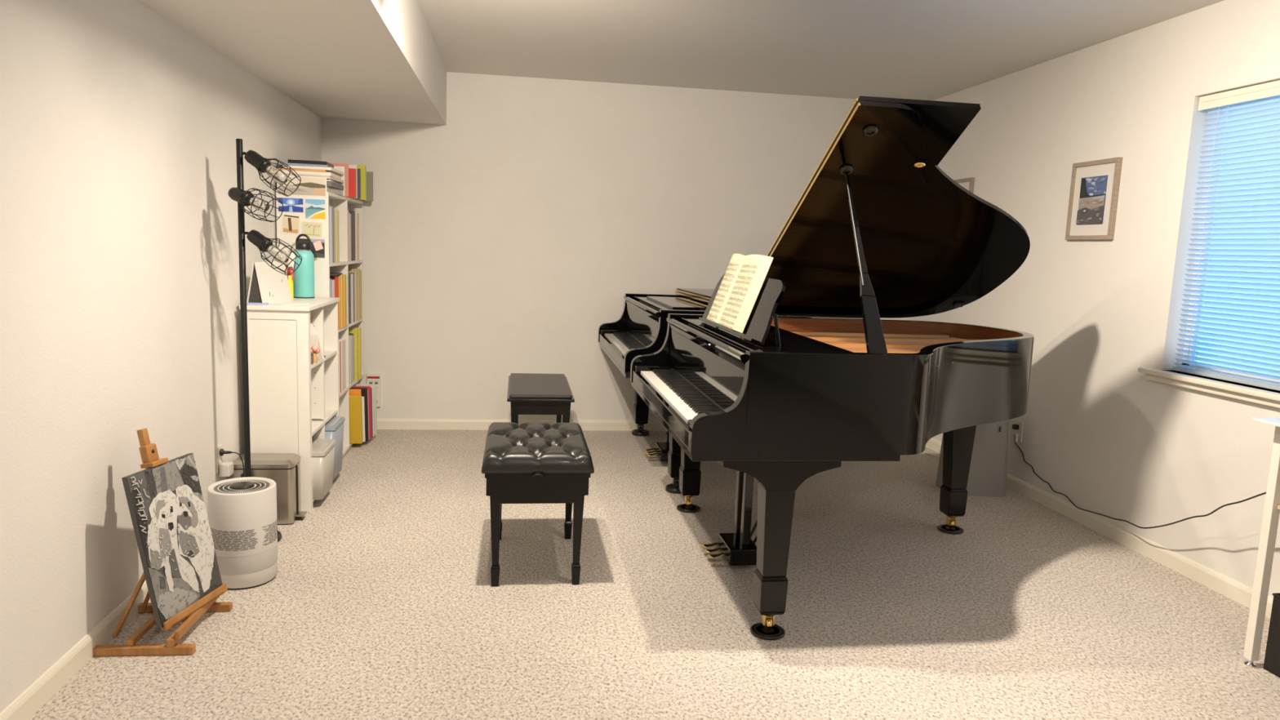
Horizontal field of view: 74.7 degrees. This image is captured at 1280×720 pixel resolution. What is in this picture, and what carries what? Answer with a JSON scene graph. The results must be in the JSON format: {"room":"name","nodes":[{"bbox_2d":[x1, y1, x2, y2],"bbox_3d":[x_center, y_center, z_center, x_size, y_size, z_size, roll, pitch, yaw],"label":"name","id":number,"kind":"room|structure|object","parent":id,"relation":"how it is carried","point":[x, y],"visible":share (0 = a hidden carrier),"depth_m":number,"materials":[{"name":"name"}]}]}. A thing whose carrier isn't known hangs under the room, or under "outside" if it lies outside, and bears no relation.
{"room":"music room","nodes":[
{"label":"music room","id":0,"kind":"room"},
{"bbox_2d":[0,0,321,712],"bbox_3d":[-1.342,0.084,-0.212,0.120,2.440,11.945,1,8,-8],"label":"wall","id":1,"kind":"structure","parent":0,"point":[120,127],"depth_m":2.66,"materials":[{"name":"paint"}]},
{"bbox_2d":[0,580,150,719],"bbox_3d":[-1.320,1.256,-0.045,0.014,0.076,11.945,1,8,-8],"label":"baseboard","id":2,"kind":"structure","parent":1,"relation":"attached to","point":[37,695],"depth_m":2.47,"materials":[{"name":"white paint"}]},
{"bbox_2d":[215,444,222,473],"bbox_3d":[-1.868,0.440,3.727,0.008,0.116,0.072,1,8,-8],"label":"wall outlet","id":3,"kind":"object","parent":1,"relation":"attached to","point":[219,460],"visible":0.88,"depth_m":3.71,"materials":[{"name":"white plastic"}]},
{"bbox_2d":[218,462,233,476],"bbox_3d":[-1.843,0.486,3.739,0.044,0.056,0.060,1,8,-8],"label":"adapter","id":4,"kind":"object","parent":3,"relation":"attached to","point":[226,468],"visible":1,"depth_m":3.71,"materials":[{"name":"white plastic"}]},
{"bbox_2d":[219,448,244,477],"bbox_3d":[-1.809,0.501,3.750,0.116,0.216,0.044,1,8,-8],"label":"plug","id":5,"kind":"object","parent":1,"relation":"attached to","point":[222,451],"visible":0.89,"depth_m":3.73,"materials":[{"name":"black plastic"}]},
{"bbox_2d":[136,0,446,124],"bbox_3d":[-0.844,-0.945,-0.283,0.808,0.346,11.945,1,8,-8],"label":"soffit","id":6,"kind":"object","parent":1,"relation":"attached to","point":[380,60],"depth_m":3.60,"materials":[{"name":"white paint"}]},
{"bbox_2d":[366,373,380,406],"bbox_3d":[-1.845,0.210,5.811,0.090,0.228,0.023,1,8,-8],"label":"package","id":7,"kind":"object","parent":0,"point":[371,379],"visible":0.48,"depth_m":5.79,"materials":[{"name":"white cardboard"}]},
{"bbox_2d":[320,71,906,420],"bbox_3d":[-0.057,-0.703,6.020,4.463,2.440,0.120,1,8,-8],"label":"wall","id":8,"kind":"structure","parent":0,"point":[500,238],"depth_m":5.86,"materials":[{"name":"paint"}]},
{"bbox_2d":[377,417,666,431],"bbox_3d":[-0.102,0.476,6.109,4.203,0.076,0.014,1,8,-8],"label":"baseboard","id":9,"kind":"structure","parent":8,"relation":"attached to","point":[382,424],"depth_m":5.95,"materials":[{"name":"white paint"}]},
{"bbox_2d":[29,429,1279,719],"bbox_3d":[0.748,1.390,0.275,4.503,0.120,12.245,1,8,-8],"label":"floor","id":10,"kind":"structure","parent":0,"point":[381,602],"depth_m":3.06,"materials":[{"name":"carpet"}]},
{"bbox_2d":[93,428,232,656],"bbox_3d":[-1.567,0.566,2.749,0.307,0.681,0.343,1,8,-6],"label":"easel","id":11,"kind":"object","parent":10,"relation":"on","point":[190,615],"visible":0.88,"depth_m":2.70,"materials":[{"name":"brown wood"}]},
{"bbox_2d":[121,453,222,627],"bbox_3d":[-1.533,0.583,2.775,0.120,0.486,0.318,3,8,6],"label":"painting","id":12,"kind":"object","parent":11,"relation":"on","point":[166,505],"visible":0.99,"depth_m":2.75,"materials":[{"name":"grey paint"}]},
{"bbox_2d":[206,476,277,589],"bbox_3d":[-1.523,0.659,3.221,0.240,0.376,0.239,1,8,-8],"label":"air purifier","id":13,"kind":"object","parent":10,"relation":"on","point":[242,512],"visible":0.86,"depth_m":3.13,"materials":[{"name":"white plastic"}]},
{"bbox_2d":[227,138,302,542],"bbox_3d":[-1.617,-0.054,3.511,0.367,1.703,0.263,6,9,26],"label":"floor lamp","id":14,"kind":"object","parent":10,"relation":"on","point":[263,165],"visible":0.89,"depth_m":3.45,"materials":[{"name":"black metal"}]},
{"bbox_2d":[227,187,253,206],"bbox_3d":[-1.624,-0.664,3.414,0.104,0.075,0.060,5,8,19],"label":"socket","id":15,"kind":"object","parent":14,"relation":"attached to","point":[236,194],"depth_m":3.39,"materials":[{"name":"black metal"}]},
{"bbox_2d":[244,150,271,173],"bbox_3d":[-1.561,-0.810,3.425,0.102,0.090,0.060,2,8,2],"label":"socket","id":16,"kind":"object","parent":14,"relation":"attached to","point":[251,157],"depth_m":3.40,"materials":[{"name":"black metal"}]},
{"bbox_2d":[246,229,272,252],"bbox_3d":[-1.571,-0.492,3.467,0.102,0.090,0.060,3,8,5],"label":"socket","id":17,"kind":"object","parent":14,"relation":"attached to","point":[255,237],"depth_m":3.44,"materials":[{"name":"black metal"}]},
{"bbox_2d":[231,453,306,524],"bbox_3d":[-1.720,0.597,3.905,0.309,0.302,0.170,1,8,-8],"label":"pedal bin","id":18,"kind":"object","parent":10,"relation":"on","point":[284,468],"visible":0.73,"depth_m":3.84,"materials":[{"name":"silver metal"}]},
{"bbox_2d":[239,297,339,511],"bbox_3d":[-1.765,0.195,4.296,0.309,0.992,0.688,1,8,-8],"label":"bookcase","id":19,"kind":"object","parent":10,"relation":"on","point":[292,399],"visible":0.62,"depth_m":3.98,"materials":[{"name":"white laminate"}]},
{"bbox_2d":[246,261,292,303],"bbox_3d":[-1.810,-0.382,4.100,0.080,0.198,0.330,2,8,0],"label":"desk calendar","id":20,"kind":"object","parent":19,"relation":"on","point":[267,285],"visible":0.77,"depth_m":4.03,"materials":[{"name":"white paper"}]},
{"bbox_2d":[288,275,293,299],"bbox_3d":[-1.831,-0.377,4.343,0.069,0.123,0.069,1,8,-8],"label":"pen cup","id":21,"kind":"object","parent":19,"relation":"on","point":[290,277],"visible":0.25,"depth_m":4.33,"materials":[{"name":"yellow paint"}]},
{"bbox_2d":[293,233,323,298],"bbox_3d":[-1.774,-0.499,4.458,0.148,0.338,0.107,7,9,31],"label":"water bottle","id":22,"kind":"object","parent":19,"relation":"on","point":[304,276],"visible":0.94,"depth_m":4.44,"materials":[{"name":"teal metal"}]},
{"bbox_2d":[311,344,319,362],"bbox_3d":[-1.608,-0.031,4.128,0.066,0.085,0.060,1,8,-8],"label":"ornament","id":23,"kind":"object","parent":19,"relation":"on","point":[315,349],"visible":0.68,"depth_m":4.12,"materials":[{"name":"pink ceramic"}]},
{"bbox_2d":[310,315,322,360],"bbox_3d":[-1.648,-0.112,4.202,0.089,0.223,0.094,1,8,-8],"label":"gift bag","id":24,"kind":"object","parent":19,"relation":"on","point":[314,340],"visible":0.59,"depth_m":4.18,"materials":[{"name":"white paper"}]},
{"bbox_2d":[311,358,324,368],"bbox_3d":[-1.736,0.018,4.113,0.287,0.016,0.309,1,8,-8],"label":"shelf","id":25,"kind":"object","parent":19,"relation":"attached to","point":[320,362],"depth_m":4.20,"materials":[{"name":"white laminate"}]},
{"bbox_2d":[311,439,336,499],"bbox_3d":[-1.695,0.542,4.187,0.295,0.245,0.285,1,8,-8],"label":"tub","id":26,"kind":"object","parent":19,"relation":"on","point":[323,450],"visible":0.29,"depth_m":4.11,"materials":[{"name":"white plastic"}]},
{"bbox_2d":[311,408,337,435],"bbox_3d":[-1.771,0.322,4.316,0.287,0.016,0.634,1,8,-8],"label":"shelf","id":27,"kind":"object","parent":19,"relation":"attached to","point":[317,423],"depth_m":4.34,"materials":[{"name":"white laminate"}]},
{"bbox_2d":[324,350,337,360],"bbox_3d":[-1.782,-0.026,4.433,0.287,0.016,0.307,1,8,-8],"label":"shelf","id":28,"kind":"object","parent":19,"relation":"attached to","point":[329,353],"depth_m":4.51,"materials":[{"name":"white laminate"}]},
{"bbox_2d":[324,416,345,479],"bbox_3d":[-1.747,0.472,4.509,0.265,0.295,0.280,1,8,-8],"label":"tub","id":29,"kind":"object","parent":19,"relation":"on","point":[334,427],"visible":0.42,"depth_m":4.49,"materials":[{"name":"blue plastic"}]},
{"bbox_2d":[275,190,364,457],"bbox_3d":[-1.920,-0.209,5.121,0.268,1.560,1.035,1,8,-8],"label":"bookcase","id":30,"kind":"object","parent":10,"relation":"on","point":[322,266],"visible":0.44,"depth_m":5.05,"materials":[{"name":"white laminate"}]},
{"bbox_2d":[277,196,303,213],"bbox_3d":[-1.877,-0.833,4.510,0.133,0.079,0.002,1,8,-8],"label":"picture","id":31,"kind":"object","parent":30,"relation":"attached to","point":[290,204],"visible":0.99,"depth_m":4.51,"materials":[{"name":"blue paper"}]},
{"bbox_2d":[280,213,300,234],"bbox_3d":[-1.883,-0.733,4.523,0.102,0.110,0.002,1,8,-8],"label":"picture","id":32,"kind":"object","parent":30,"relation":"attached to","point":[291,224],"visible":0.89,"depth_m":4.52,"materials":[{"name":"beige paper"}]},
{"bbox_2d":[276,175,326,197],"bbox_3d":[-1.816,-0.933,4.505,0.254,0.105,0.002,1,8,-8],"label":"picture","id":33,"kind":"object","parent":30,"relation":"attached to","point":[309,186],"visible":0.87,"depth_m":4.51,"materials":[{"name":"white paper"}]},
{"bbox_2d":[297,238,324,257],"bbox_3d":[-1.786,-0.607,4.555,0.145,0.104,0.002,1,8,-8],"label":"picture","id":34,"kind":"object","parent":30,"relation":"attached to","point":[320,253],"visible":0.46,"depth_m":4.56,"materials":[{"name":"paper"}]},
{"bbox_2d":[301,221,322,237],"bbox_3d":[-1.776,-0.707,4.542,0.108,0.084,0.003,3,7,-9],"label":"picture","id":35,"kind":"object","parent":30,"relation":"attached to","point":[311,228],"visible":0.98,"depth_m":4.54,"materials":[{"name":"beige paper"}]},
{"bbox_2d":[304,198,325,219],"bbox_3d":[-1.754,-0.815,4.531,0.108,0.109,0.002,1,8,-8],"label":"picture","id":36,"kind":"object","parent":30,"relation":"attached to","point":[315,209],"visible":1,"depth_m":4.53,"materials":[{"name":"paper"}]},
{"bbox_2d":[329,206,333,262],"bbox_3d":[-1.818,-0.696,4.638,0.217,0.310,0.045,1,8,-8],"label":"book","id":37,"kind":"object","parent":30,"relation":"on","point":[331,207],"visible":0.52,"depth_m":4.64,"materials":[{"name":"grey paper"}]},
{"bbox_2d":[333,208,335,262],"bbox_3d":[-1.831,-0.703,4.726,0.217,0.300,0.024,1,8,-8],"label":"book","id":38,"kind":"object","parent":30,"relation":"on","point":[334,209],"visible":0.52,"depth_m":4.74,"materials":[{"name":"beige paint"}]},
{"bbox_2d":[326,186,342,195],"bbox_3d":[-1.831,-0.949,4.686,0.250,0.028,0.330,1,8,-5],"label":"folder","id":39,"kind":"object","parent":30,"relation":"on","point":[330,189],"visible":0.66,"depth_m":4.69,"materials":[{"name":"grey paint"}]},
{"bbox_2d":[326,181,343,190],"bbox_3d":[-1.819,-0.978,4.688,0.250,0.026,0.330,1,8,-8],"label":"folder","id":40,"kind":"object","parent":39,"relation":"on","point":[329,184],"visible":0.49,"depth_m":4.63,"materials":[{"name":"grey paint"}]},
{"bbox_2d":[326,178,338,183],"bbox_3d":[-1.836,-1.000,4.686,0.250,0.011,0.330,1,8,-12],"label":"paper stack","id":41,"kind":"object","parent":40,"relation":"on","point":[327,180],"visible":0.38,"depth_m":4.59,"materials":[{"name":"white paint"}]},
{"bbox_2d":[285,173,343,182],"bbox_3d":[-1.819,-1.012,4.679,0.250,0.015,0.330,1,8,-7],"label":"paper stack","id":42,"kind":"object","parent":41,"relation":"on","point":[338,180],"visible":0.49,"depth_m":4.53,"materials":[{"name":"white paper"}]},
{"bbox_2d":[281,169,341,179],"bbox_3d":[-1.825,-1.030,4.680,0.250,0.019,0.330,1,8,-10],"label":"paper stack","id":43,"kind":"object","parent":42,"relation":"on","point":[286,171],"visible":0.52,"depth_m":4.53,"materials":[{"name":"white paper"}]},
{"bbox_2d":[276,168,341,176],"bbox_3d":[-1.839,-1.046,4.679,0.250,0.009,0.330,1,8,-5],"label":"paper stack","id":44,"kind":"object","parent":43,"relation":"on","point":[303,170],"visible":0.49,"depth_m":4.52,"materials":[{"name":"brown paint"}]},
{"bbox_2d":[283,164,343,174],"bbox_3d":[-1.813,-1.057,4.673,0.250,0.015,0.330,1,8,-8],"label":"paper stack","id":45,"kind":"object","parent":44,"relation":"on","point":[329,169],"visible":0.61,"depth_m":4.52,"materials":[{"name":"white paper"}]},
{"bbox_2d":[278,162,330,167],"bbox_3d":[-1.845,-1.072,4.671,0.250,0.011,0.330,1,8,-12],"label":"folder","id":46,"kind":"object","parent":45,"relation":"on","point":[279,163],"visible":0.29,"depth_m":4.51,"materials":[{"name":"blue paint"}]},
{"bbox_2d":[288,159,333,168],"bbox_3d":[-1.833,-1.091,4.681,0.200,0.022,0.240,1,8,-11],"label":"tray","id":47,"kind":"object","parent":46,"relation":"on","point":[303,162],"visible":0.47,"depth_m":4.57,"materials":[{"name":"black plastic"}]},
{"bbox_2d":[333,208,337,262],"bbox_3d":[-1.831,-0.709,4.756,0.217,0.304,0.034,1,8,-8],"label":"book","id":48,"kind":"object","parent":30,"relation":"on","point":[336,230],"visible":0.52,"depth_m":4.77,"materials":[{"name":"beige paper"}]},
{"bbox_2d":[328,162,348,196],"bbox_3d":[-1.833,-1.067,4.953,0.215,0.190,0.012,1,8,-8],"label":"book","id":49,"kind":"object","parent":30,"relation":"on","point":[345,165],"visible":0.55,"depth_m":4.96,"materials":[{"name":"pink paper"}]},
{"bbox_2d":[337,275,341,328],"bbox_3d":[-1.849,-0.335,4.856,0.217,0.304,0.034,1,8,-8],"label":"book","id":50,"kind":"object","parent":30,"relation":"on","point":[340,304],"visible":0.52,"depth_m":4.87,"materials":[{"name":"orange paper"}]},
{"bbox_2d":[333,166,345,195],"bbox_3d":[-1.826,-1.043,4.869,0.215,0.165,0.022,1,8,-8],"label":"book","id":51,"kind":"object","parent":30,"relation":"on","point":[342,169],"visible":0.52,"depth_m":4.87,"materials":[{"name":"white paper"}]},
{"bbox_2d":[338,341,340,394],"bbox_3d":[-1.872,0.043,4.913,0.217,0.310,0.030,1,8,-8],"label":"book","id":52,"kind":"object","parent":30,"relation":"on","point":[339,341],"visible":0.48,"depth_m":4.93,"materials":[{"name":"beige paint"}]},
{"bbox_2d":[338,274,343,328],"bbox_3d":[-1.856,-0.348,4.919,0.217,0.314,0.044,1,8,-8],"label":"book","id":53,"kind":"object","parent":30,"relation":"on","point":[342,275],"visible":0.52,"depth_m":4.93,"materials":[{"name":"paper"}]},
{"bbox_2d":[338,339,343,392],"bbox_3d":[-1.877,0.035,4.974,0.217,0.310,0.036,1,8,-8],"label":"book","id":54,"kind":"object","parent":30,"relation":"on","point":[341,340],"visible":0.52,"depth_m":4.98,"materials":[{"name":"white paper"}]},
{"bbox_2d":[342,339,346,390],"bbox_3d":[-1.895,0.028,5.058,0.217,0.300,0.080,1,8,-8],"label":"book","id":55,"kind":"object","parent":30,"relation":"on","point":[344,340],"visible":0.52,"depth_m":5.08,"materials":[{"name":"white paper"}]},
{"bbox_2d":[343,274,346,326],"bbox_3d":[-1.864,-0.356,4.991,0.217,0.310,0.046,1,8,-8],"label":"book","id":56,"kind":"object","parent":30,"relation":"on","point":[344,275],"visible":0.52,"depth_m":5.00,"materials":[{"name":"orange paper"}]},
{"bbox_2d":[348,273,351,324],"bbox_3d":[-1.902,-0.383,5.182,0.217,0.310,0.040,1,8,-8],"label":"book","id":57,"kind":"object","parent":30,"relation":"on","point":[349,275],"visible":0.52,"depth_m":5.19,"materials":[{"name":"black paper"}]},
{"bbox_2d":[348,335,353,384],"bbox_3d":[-1.925,-0.003,5.280,0.217,0.300,0.090,1,8,-8],"label":"book","id":58,"kind":"object","parent":30,"relation":"on","point":[351,337],"visible":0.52,"depth_m":5.29,"materials":[{"name":"white paper"}]},
{"bbox_2d":[348,211,353,261],"bbox_3d":[-1.901,-0.774,5.221,0.217,0.304,0.060,1,8,-8],"label":"book","id":59,"kind":"object","parent":30,"relation":"on","point":[350,212],"visible":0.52,"depth_m":5.22,"materials":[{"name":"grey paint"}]},
{"bbox_2d":[348,210,355,260],"bbox_3d":[-1.912,-0.785,5.281,0.217,0.310,0.060,1,8,-8],"label":"book","id":60,"kind":"object","parent":30,"relation":"on","point":[348,211],"visible":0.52,"depth_m":5.30,"materials":[{"name":"black paper"}]},
{"bbox_2d":[347,168,356,197],"bbox_3d":[-1.821,-1.069,5.047,0.215,0.170,0.030,1,8,-8],"label":"book","id":61,"kind":"object","parent":30,"relation":"on","point":[352,171],"visible":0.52,"depth_m":5.05,"materials":[{"name":"red paper"}]},
{"bbox_2d":[351,273,353,323],"bbox_3d":[-1.908,-0.388,5.239,0.217,0.304,0.070,1,8,-8],"label":"book","id":62,"kind":"object","parent":30,"relation":"on","point":[352,274],"visible":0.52,"depth_m":5.25,"materials":[{"name":"white paper"}]},
{"bbox_2d":[348,271,357,320],"bbox_3d":[-1.927,-0.413,5.379,0.217,0.314,0.045,1,8,-8],"label":"book","id":63,"kind":"object","parent":30,"relation":"on","point":[354,272],"visible":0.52,"depth_m":5.39,"materials":[{"name":"beige paper"}]},
{"bbox_2d":[348,328,359,380],"bbox_3d":[-1.935,-0.035,5.418,0.217,0.324,0.060,1,8,-8],"label":"book","id":64,"kind":"object","parent":30,"relation":"on","point":[355,332],"visible":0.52,"depth_m":5.41,"materials":[{"name":"yellow paper"}]},
{"bbox_2d":[347,268,359,319],"bbox_3d":[-1.925,-0.426,5.423,0.217,0.330,0.040,1,8,-8],"label":"book","id":65,"kind":"object","parent":30,"relation":"on","point":[348,269],"visible":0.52,"depth_m":5.42,"materials":[{"name":"beige paper"}]},
{"bbox_2d":[348,327,361,378],"bbox_3d":[-1.938,-0.045,5.479,0.217,0.330,0.060,1,8,-8],"label":"book","id":66,"kind":"object","parent":30,"relation":"on","point":[352,328],"visible":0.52,"depth_m":5.48,"materials":[{"name":"yellow paper"}]},
{"bbox_2d":[349,394,362,444],"bbox_3d":[-1.849,0.372,5.265,0.200,0.316,0.064,1,8,-8],"label":"book","id":67,"kind":"object","parent":30,"relation":"on","point":[355,401],"visible":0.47,"depth_m":5.26,"materials":[{"name":"yellow paper"}]},
{"bbox_2d":[355,213,358,260],"bbox_3d":[-1.923,-0.793,5.371,0.217,0.300,0.045,1,8,-8],"label":"book","id":68,"kind":"object","parent":30,"relation":"on","point":[356,214],"visible":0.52,"depth_m":5.38,"materials":[{"name":"beige paper"}]},
{"bbox_2d":[353,168,360,199],"bbox_3d":[-1.852,-1.101,5.223,0.215,0.185,0.016,1,8,-8],"label":"book","id":69,"kind":"object","parent":30,"relation":"on","point":[358,170],"visible":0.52,"depth_m":5.23,"materials":[{"name":"grey paper"}]},
{"bbox_2d":[348,164,366,199],"bbox_3d":[-1.851,-1.129,5.319,0.215,0.215,0.040,1,8,-8],"label":"book","id":70,"kind":"object","parent":30,"relation":"on","point":[363,168],"visible":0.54,"depth_m":5.32,"materials":[{"name":"yellow paper"}]},
{"bbox_2d":[349,387,368,440],"bbox_3d":[-1.841,0.345,5.329,0.220,0.351,0.056,1,8,-8],"label":"folder","id":71,"kind":"object","parent":30,"relation":"on","point":[363,390],"visible":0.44,"depth_m":5.32,"materials":[{"name":"black paint"}]},
{"bbox_2d":[351,386,371,439],"bbox_3d":[-1.836,0.338,5.388,0.210,0.351,0.048,1,8,-8],"label":"booklet","id":72,"kind":"object","parent":30,"relation":"on","point":[367,387],"visible":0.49,"depth_m":5.39,"materials":[{"name":"red paper"}]},
{"bbox_2d":[361,396,365,441],"bbox_3d":[-1.846,0.375,5.309,0.200,0.299,0.037,1,8,-8],"label":"booklet","id":73,"kind":"object","parent":30,"relation":"on","point":[362,397],"visible":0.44,"depth_m":5.32,"materials":[{"name":"white paper"}]},
{"bbox_2d":[353,383,377,435],"bbox_3d":[-1.839,0.325,5.509,0.210,0.344,0.049,1,8,-8],"label":"booklet","id":74,"kind":"object","parent":30,"relation":"on","point":[355,384],"visible":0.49,"depth_m":5.50,"materials":[{"name":"grey paper"}]},
{"bbox_2d":[360,171,373,201],"bbox_3d":[-1.869,-1.143,5.514,0.215,0.190,0.044,1,8,-8],"label":"book","id":75,"kind":"object","parent":30,"relation":"on","point":[369,174],"visible":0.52,"depth_m":5.51,"materials":[{"name":"beige paper"}]},
{"bbox_2d":[481,422,594,586],"bbox_3d":[-0.437,0.581,3.510,0.425,0.534,0.623,1,8,-8],"label":"piano bench","id":76,"kind":"object","parent":10,"relation":"on","point":[525,463],"visible":1,"depth_m":3.22,"materials":[{"name":"black leather"}]},
{"bbox_2d":[481,422,594,473],"bbox_3d":[-0.429,0.353,3.481,0.425,0.074,0.620,1,8,-8],"label":"cushion","id":77,"kind":"object","parent":76,"relation":"on","point":[510,447],"depth_m":3.29,"materials":[{"name":"black leather"}]},
{"bbox_2d":[506,373,574,424],"bbox_3d":[-0.619,0.383,5.115,0.375,0.487,0.830,1,8,-8],"label":"piano bench","id":78,"kind":"object","parent":10,"relation":"on","point":[528,393],"visible":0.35,"depth_m":4.74,"materials":[{"name":"black leather"}]},
{"bbox_2d":[509,373,572,399],"bbox_3d":[-0.610,0.152,5.084,0.351,0.022,0.800,1,8,-8],"label":"cushion","id":79,"kind":"object","parent":78,"relation":"on","point":[522,385],"depth_m":4.96,"materials":[{"name":"black leather"}]},
{"bbox_2d":[631,429,648,435],"bbox_3d":[0.003,0.519,6.003,0.124,0.028,0.124,1,8,-8],"label":"cup","id":80,"kind":"object","parent":10,"relation":"on","point":[645,433],"visible":0.94,"depth_m":5.96,"materials":[{"name":"black plastic"}]},
{"bbox_2d":[665,483,681,493],"bbox_3d":[0.202,0.709,4.638,0.124,0.028,0.124,1,8,-8],"label":"cup","id":81,"kind":"object","parent":10,"relation":"on","point":[670,488],"visible":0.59,"depth_m":4.59,"materials":[{"name":"black plastic"}]},
{"bbox_2d":[676,503,700,512],"bbox_3d":[0.249,0.761,4.313,0.122,0.014,0.122,1,8,-8],"label":"cup","id":82,"kind":"object","parent":10,"relation":"on","point":[682,508],"visible":0.93,"depth_m":4.29,"materials":[{"name":"black plastic"}]},
{"bbox_2d":[598,288,862,487],"bbox_3d":[0.687,0.114,5.319,1.779,1.036,1.531,1,8,-8],"label":"grand piano","id":83,"kind":"object","parent":10,"relation":"on","point":[641,329],"visible":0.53,"depth_m":5.15,"materials":[{"name":"black wood"}]},
{"bbox_2d":[632,295,707,311],"bbox_3d":[0.316,-0.334,5.202,0.540,0.030,1.416,1,8,-8],"label":"shelf","id":84,"kind":"object","parent":83,"relation":"attached to","point":[656,302],"depth_m":5.13,"materials":[{"name":"black wood"}]},
{"bbox_2d":[750,622,785,639],"bbox_3d":[0.449,0.952,2.948,0.122,0.014,0.122,1,8,-8],"label":"cup","id":85,"kind":"object","parent":10,"relation":"on","point":[758,630],"visible":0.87,"depth_m":2.93,"materials":[{"name":"black plastic"}]},
{"bbox_2d":[630,95,1034,630],"bbox_3d":[0.947,-0.062,3.589,1.779,1.863,1.542,1,8,-8],"label":"grand piano","id":86,"kind":"object","parent":10,"relation":"on","point":[877,229],"visible":1,"depth_m":3.31,"materials":[{"name":"black wood"}]},
{"bbox_2d":[706,253,773,333],"bbox_3d":[0.397,-0.289,3.490,0.122,0.303,0.612,1,8,-8],"label":"sheet music","id":87,"kind":"object","parent":86,"relation":"on","point":[742,282],"visible":1,"depth_m":3.40,"materials":[{"name":"beige paper"}]},
{"bbox_2d":[679,316,853,352],"bbox_3d":[0.563,-0.098,3.511,0.540,0.030,1.416,1,8,-8],"label":"shelf","id":88,"kind":"object","parent":86,"relation":"attached to","point":[790,341],"depth_m":3.24,"materials":[{"name":"black wood"}]},
{"bbox_2d":[839,164,853,175],"bbox_3d":[0.792,-0.726,3.220,0.052,0.014,0.052,1,-25,-8],"label":"cup","id":89,"kind":"object","parent":86,"relation":"on","point":[844,170],"depth_m":3.21,"materials":[{"name":"black plastic"}]},
{"bbox_2d":[937,524,964,534],"bbox_3d":[1.530,0.834,4.135,0.122,0.014,0.122,1,8,-8],"label":"cup","id":90,"kind":"object","parent":10,"relation":"on","point":[944,528],"visible":0.91,"depth_m":4.11,"materials":[{"name":"black plastic"}]},
{"bbox_2d":[935,419,1008,497],"bbox_3d":[1.929,0.508,4.846,0.340,0.500,0.250,2,8,-1],"label":"waste bin","id":91,"kind":"object","parent":10,"relation":"on","point":[987,477],"visible":0.34,"depth_m":4.74,"materials":[{"name":"grey plastic"}]},
{"bbox_2d":[1243,417,1279,667],"bbox_3d":[2.315,0.691,2.283,0.487,0.848,1.145,1,8,-8],"label":"side table","id":92,"kind":"object","parent":10,"relation":"on","point":[1266,549],"visible":1,"depth_m":2.78,"materials":[{"name":"white paint"}]},
{"bbox_2d":[1262,592,1279,677],"bbox_3d":[2.293,0.947,2.558,0.317,0.266,0.554,1,8,-8],"label":"fabric basket","id":93,"kind":"object","parent":10,"relation":"on","point":[1272,658],"visible":1,"depth_m":2.78,"materials":[{"name":"black"}]},
{"bbox_2d":[417,0,1224,100],"bbox_3d":[0.843,-1.146,-0.065,4.503,0.120,12.245,1,8,-8],"label":"ceiling","id":94,"kind":"structure","parent":0,"point":[924,50],"depth_m":4.42,"materials":[{"name":"white paint"}]},
{"bbox_2d":[906,0,1279,598],"bbox_3d":[2.943,0.160,0.424,0.140,2.440,11.945,1,8,-8],"label":"wall","id":95,"kind":"structure","parent":0,"point":[1120,443],"depth_m":4.04,"materials":[{"name":"paint"}]},
{"bbox_2d":[953,177,974,193],"bbox_3d":[2.115,-0.999,5.591,0.022,0.402,0.330,1,8,-8],"label":"framed picture","id":96,"kind":"object","parent":95,"relation":"attached to","point":[966,183],"visible":0.25,"depth_m":5.46,"materials":[{"name":"white paint"}]},
{"bbox_2d":[1014,419,1023,441],"bbox_3d":[2.202,0.410,4.883,0.008,0.116,0.072,1,8,-8],"label":"wall outlet","id":97,"kind":"object","parent":95,"relation":"attached to","point":[1020,431],"visible":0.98,"depth_m":4.86,"materials":[{"name":"white plastic"}]},
{"bbox_2d":[1065,156,1122,239],"bbox_3d":[2.306,-0.814,4.276,0.025,0.398,0.346,1,8,-8],"label":"framed picture","id":98,"kind":"object","parent":95,"relation":"attached to","point":[1095,185],"visible":1,"depth_m":4.26,"materials":[{"name":"brown wood"}]},
{"bbox_2d":[1075,174,1107,224],"bbox_3d":[2.300,-0.814,4.275,0.013,0.239,0.194,1,8,-8],"label":"photograph","id":99,"kind":"object","parent":98,"relation":"attached to","point":[1091,208],"depth_m":4.27,"materials":[{"name":"paper"}]},
{"bbox_2d":[925,437,1273,618],"bbox_3d":[2.823,1.329,0.569,0.014,0.076,11.945,1,8,-8],"label":"baseboard","id":100,"kind":"structure","parent":95,"relation":"attached to","point":[1228,587],"depth_m":3.90,"materials":[{"name":"white paint"}]},
{"bbox_2d":[1013,432,1266,528],"bbox_3d":[2.253,0.529,3.729,0.084,0.626,2.346,2,8,-2],"label":"extension cord","id":101,"kind":"object","parent":95,"relation":"attached to","point":[1015,435],"visible":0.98,"depth_m":3.87,"materials":[{"name":"black plastic"}]},
{"bbox_2d":[1137,100,1279,408],"bbox_3d":[2.533,-0.427,3.036,0.185,1.258,1.605,1,8,-8],"label":"window","id":102,"kind":"structure","parent":95,"relation":"in","point":[1260,395],"depth_m":3.53,"materials":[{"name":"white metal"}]},
{"bbox_2d":[1172,80,1279,391],"bbox_3d":[2.537,-0.454,3.036,0.053,1.200,1.421,1,8,-8],"label":"window blind","id":103,"kind":"object","parent":102,"relation":"attached to","point":[1244,98],"visible":1,"depth_m":3.48,"materials":[{"name":"white paint"}]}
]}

